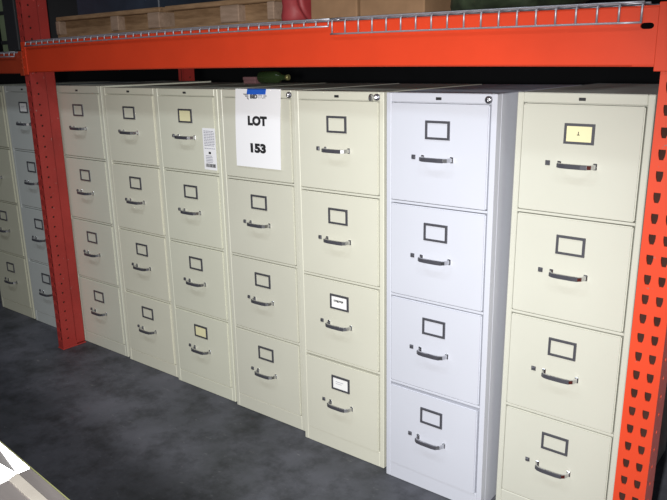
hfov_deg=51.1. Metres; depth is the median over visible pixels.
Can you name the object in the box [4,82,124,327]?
filing cabinet
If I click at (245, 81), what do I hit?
tray
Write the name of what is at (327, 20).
deck
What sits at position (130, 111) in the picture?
filing cabinet
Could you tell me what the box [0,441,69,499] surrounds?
metal bench
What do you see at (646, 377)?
upright
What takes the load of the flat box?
on the filing cabinet at (188, 118)
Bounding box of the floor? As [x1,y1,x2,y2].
[0,292,666,499]
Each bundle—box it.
[281,0,310,20]
[450,0,588,13]
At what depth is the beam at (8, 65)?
3.26 m
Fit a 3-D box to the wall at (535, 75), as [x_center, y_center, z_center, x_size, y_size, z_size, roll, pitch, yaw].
[2.572,-2.888,6.236,15.000,5.000,0.150,11,19,37]
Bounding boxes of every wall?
[0,29,120,83]
[120,0,666,84]
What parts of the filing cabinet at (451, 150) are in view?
handle, label frame, handle, label frame, drawer, handle, label frame, drawer, handle, label frame, drawer, drawer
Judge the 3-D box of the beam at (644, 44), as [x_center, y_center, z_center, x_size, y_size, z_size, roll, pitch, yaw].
[-0.330,-0.669,2.346,2.785,0.147,0.051,11,19,38]
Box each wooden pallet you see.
[56,7,174,37]
[165,0,281,28]
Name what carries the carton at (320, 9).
on the deck at (327, 20)
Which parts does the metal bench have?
bench frame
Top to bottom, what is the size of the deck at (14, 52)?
0.033 m
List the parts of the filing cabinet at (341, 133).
label frame, handle, handle, label frame, handle, label frame, drawer, label frame, handle, drawer, drawer, drawer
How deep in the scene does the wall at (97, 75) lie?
10.41 m
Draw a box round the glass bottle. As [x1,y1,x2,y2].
[257,71,290,83]
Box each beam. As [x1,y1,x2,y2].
[0,51,24,75]
[20,1,666,74]
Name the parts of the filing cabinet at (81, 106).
label frame, drawer, label frame, drawer, label frame, handle, drawer, label frame, handle, drawer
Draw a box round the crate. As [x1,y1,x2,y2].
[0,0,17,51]
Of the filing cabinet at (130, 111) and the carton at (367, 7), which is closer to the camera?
the carton at (367, 7)
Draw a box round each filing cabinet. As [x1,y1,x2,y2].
[0,81,90,318]
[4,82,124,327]
[56,81,210,356]
[102,82,243,377]
[155,83,317,401]
[218,83,398,430]
[294,84,481,467]
[386,84,577,499]
[496,83,666,499]
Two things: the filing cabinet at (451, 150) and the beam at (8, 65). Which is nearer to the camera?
the filing cabinet at (451, 150)
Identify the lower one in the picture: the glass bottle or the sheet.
the sheet
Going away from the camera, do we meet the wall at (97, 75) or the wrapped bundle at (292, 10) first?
the wrapped bundle at (292, 10)
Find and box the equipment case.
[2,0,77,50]
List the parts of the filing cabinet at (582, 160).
handle, label frame, drawer, handle, label frame, drawer, handle, label frame, drawer, handle, label frame, drawer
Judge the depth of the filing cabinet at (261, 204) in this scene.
2.67 m
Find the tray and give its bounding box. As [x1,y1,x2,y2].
[244,80,258,83]
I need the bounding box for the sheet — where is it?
[235,89,280,169]
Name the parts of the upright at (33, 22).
post, plate, post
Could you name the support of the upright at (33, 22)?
on the floor
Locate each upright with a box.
[15,0,194,349]
[613,71,666,499]
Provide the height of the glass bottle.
0.055 m
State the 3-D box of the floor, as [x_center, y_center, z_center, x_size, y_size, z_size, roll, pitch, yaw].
[-0.369,0.595,3.355,15.150,0.100,9.650,11,19,37]
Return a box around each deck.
[0,51,17,57]
[24,18,339,46]
[330,0,659,34]
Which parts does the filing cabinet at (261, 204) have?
drawer, label frame, handle, drawer, label frame, handle, drawer, label frame, handle, drawer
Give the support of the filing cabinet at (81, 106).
on the floor
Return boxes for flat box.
[243,76,258,83]
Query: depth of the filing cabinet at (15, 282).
3.93 m
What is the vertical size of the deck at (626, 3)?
0.056 m
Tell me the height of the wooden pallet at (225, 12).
0.094 m
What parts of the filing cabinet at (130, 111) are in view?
label frame, handle, drawer, label frame, handle, drawer, label frame, handle, drawer, label frame, handle, drawer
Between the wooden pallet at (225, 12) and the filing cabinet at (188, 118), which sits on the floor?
the filing cabinet at (188, 118)
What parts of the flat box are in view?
lid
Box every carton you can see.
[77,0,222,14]
[311,0,359,19]
[360,0,450,15]
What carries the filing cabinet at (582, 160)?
on the floor
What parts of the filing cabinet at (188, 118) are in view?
label frame, handle, drawer, label frame, handle, drawer, label frame, handle, drawer, label frame, handle, drawer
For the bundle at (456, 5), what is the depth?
1.89 m
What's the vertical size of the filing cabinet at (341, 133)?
1.300 m

